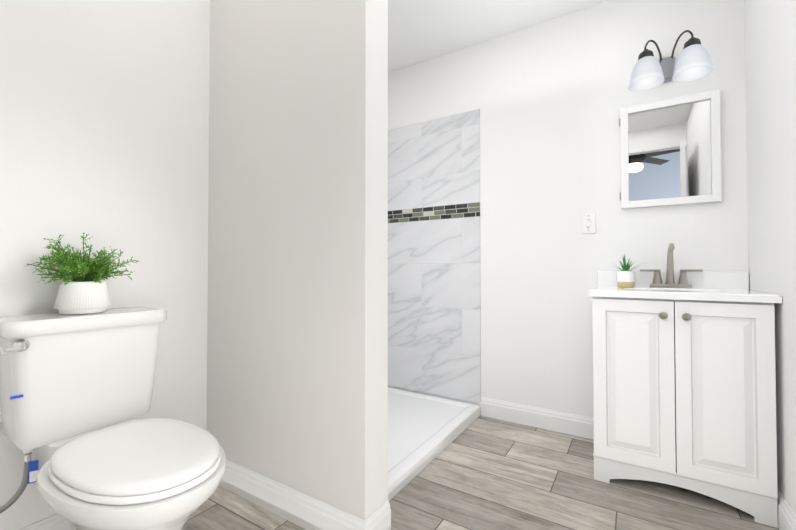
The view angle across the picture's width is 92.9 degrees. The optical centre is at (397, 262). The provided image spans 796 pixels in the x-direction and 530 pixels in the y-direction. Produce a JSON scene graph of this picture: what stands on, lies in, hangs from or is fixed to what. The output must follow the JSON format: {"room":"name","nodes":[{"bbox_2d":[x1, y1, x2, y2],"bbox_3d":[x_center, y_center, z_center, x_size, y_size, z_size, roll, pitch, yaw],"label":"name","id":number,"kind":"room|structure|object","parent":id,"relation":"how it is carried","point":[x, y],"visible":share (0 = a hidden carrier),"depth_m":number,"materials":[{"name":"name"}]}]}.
{"room":"bathroom","nodes":[
{"label":"bathroom","id":0,"kind":"room"},
{"bbox_2d":[0,0,209,529],"bbox_3d":[-0.870,-0.240,1.865,0.100,2.440,2.545,-1,-1,32],"label":"wall","id":1,"kind":"structure","parent":0,"point":[104,123],"depth_m":1.44,"materials":[{"name":"paint"}]},
{"bbox_2d":[19,514,69,529],"bbox_3d":[-1.152,0.913,1.290,0.015,0.115,1.045,-1,-1,32],"label":"baseboard","id":2,"kind":"structure","parent":1,"relation":"attached to","point":[54,522],"depth_m":1.27,"materials":[{"name":"white paint"}]},
{"bbox_2d":[206,0,387,519],"bbox_3d":[-0.459,-0.245,1.571,0.910,2.440,0.135,-1,-1,32],"label":"wall","id":3,"kind":"structure","parent":0,"point":[297,354],"depth_m":1.43,"materials":[{"name":"paint"}]},
{"bbox_2d":[219,460,378,529],"bbox_3d":[-0.480,0.916,1.476,0.895,0.115,0.015,-1,-1,32],"label":"baseboard","id":4,"kind":"structure","parent":3,"relation":"attached to","point":[300,509],"depth_m":1.42,"materials":[{"name":"white paint"}]},
{"bbox_2d":[182,415,778,529],"bbox_3d":[0.098,0.996,1.295,2.325,0.050,2.645,-1,-1,32],"label":"floor","id":5,"kind":"structure","parent":0,"point":[480,472],"depth_m":1.56,"materials":[{"name":"brown wood"}]},
{"bbox_2d":[0,307,226,529],"bbox_3d":[-0.896,0.565,0.998,0.759,0.802,0.704,-1,-1,32],"label":"toilet","id":6,"kind":"object","parent":5,"relation":"on","point":[76,391],"visible":1,"depth_m":1.08,"materials":[{"name":"white ceramic"}]},
{"bbox_2d":[27,233,138,313],"bbox_3d":[-1.044,0.033,1.262,0.298,0.266,0.284,-1,-1,32],"label":"potted plant","id":7,"kind":"object","parent":6,"relation":"on","point":[80,293],"visible":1,"depth_m":1.21,"materials":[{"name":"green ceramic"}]},
{"bbox_2d":[388,387,479,500],"bbox_3d":[-0.130,0.951,2.154,0.805,0.068,1.215,-1,-1,32],"label":"shower pan","id":8,"kind":"object","parent":5,"relation":"on","point":[424,430],"visible":0.46,"depth_m":2.12,"materials":[{"name":"white plastic"}]},
{"bbox_2d":[589,243,781,527],"bbox_3d":[1.246,0.443,1.727,0.626,1.070,0.502,-1,-1,32],"label":"bathroom vanity","id":9,"kind":"object","parent":5,"relation":"on","point":[684,383],"visible":1,"depth_m":1.53,"materials":[{"name":"white paint"}]},
{"bbox_2d":[615,253,641,286],"bbox_3d":[1.185,0.039,1.960,0.168,0.175,0.173,-1,-1,32],"label":"potted plant","id":10,"kind":"object","parent":9,"relation":"on","point":[625,276],"visible":0.98,"depth_m":1.93,"materials":[{"name":"beige"}]},
{"bbox_2d":[388,0,607,72],"bbox_3d":[0.098,-1.494,1.336,2.325,0.050,2.645,-1,-1,32],"label":"ceiling","id":11,"kind":"structure","parent":0,"point":[419,31],"depth_m":2.29,"materials":[{"name":"paint"}]},
{"bbox_2d":[388,0,748,417],"bbox_3d":[0.775,-0.231,2.393,2.325,2.440,0.100,-1,-1,32],"label":"wall","id":12,"kind":"structure","parent":0,"point":[550,99],"depth_m":2.21,"materials":[{"name":"paint"}]},
{"bbox_2d":[388,109,480,403],"bbox_3d":[0.205,-0.042,2.684,0.785,1.928,0.008,-1,-1,32],"label":"shower wall tile","id":13,"kind":"structure","parent":12,"relation":"attached to","point":[434,323],"depth_m":2.62,"materials":[{"name":"tile"}]},
{"bbox_2d":[480,397,593,439],"bbox_3d":[1.080,0.927,2.114,1.283,0.115,0.015,-1,-1,32],"label":"baseboard","id":14,"kind":"structure","parent":12,"relation":"attached to","point":[562,422],"depth_m":2.26,"materials":[{"name":"white paint"}]},
{"bbox_2d":[582,213,595,233],"bbox_3d":[1.076,-0.221,2.137,0.072,0.116,0.010,-1,-1,32],"label":"outlet","id":15,"kind":"object","parent":12,"relation":"attached to","point":[588,223],"visible":1,"depth_m":2.13,"materials":[{"name":"white plastic"}]},
{"bbox_2d":[619,89,721,208],"bbox_3d":[1.379,-0.561,1.940,0.422,0.540,0.030,-1,-1,32],"label":"medicine cabinet mirror","id":16,"kind":"object","parent":12,"relation":"attached to","point":[670,152],"visible":0.96,"depth_m":1.93,"materials":[{"name":"white paint"}]},
{"bbox_2d":[628,30,712,90],"bbox_3d":[1.333,-1.006,1.869,0.336,0.233,0.211,-1,-1,32],"label":"sconce","id":17,"kind":"object","parent":12,"relation":"attached to","point":[651,71],"visible":1,"depth_m":1.84,"materials":[{"name":"white glass"}]},
{"bbox_2d":[744,0,795,515],"bbox_3d":[1.013,-0.260,0.681,0.100,2.440,2.545,-1,-1,32],"label":"wall","id":18,"kind":"structure","parent":0,"point":[770,50],"depth_m":1.41,"materials":[{"name":"paint"}]},
{"bbox_2d":[777,488,795,529],"bbox_3d":[0.991,0.904,0.735,0.015,0.115,2.445,-1,-1,32],"label":"baseboard","id":19,"kind":"structure","parent":18,"relation":"attached to","point":[786,517],"depth_m":1.34,"materials":[{"name":"white paint"}]}
]}

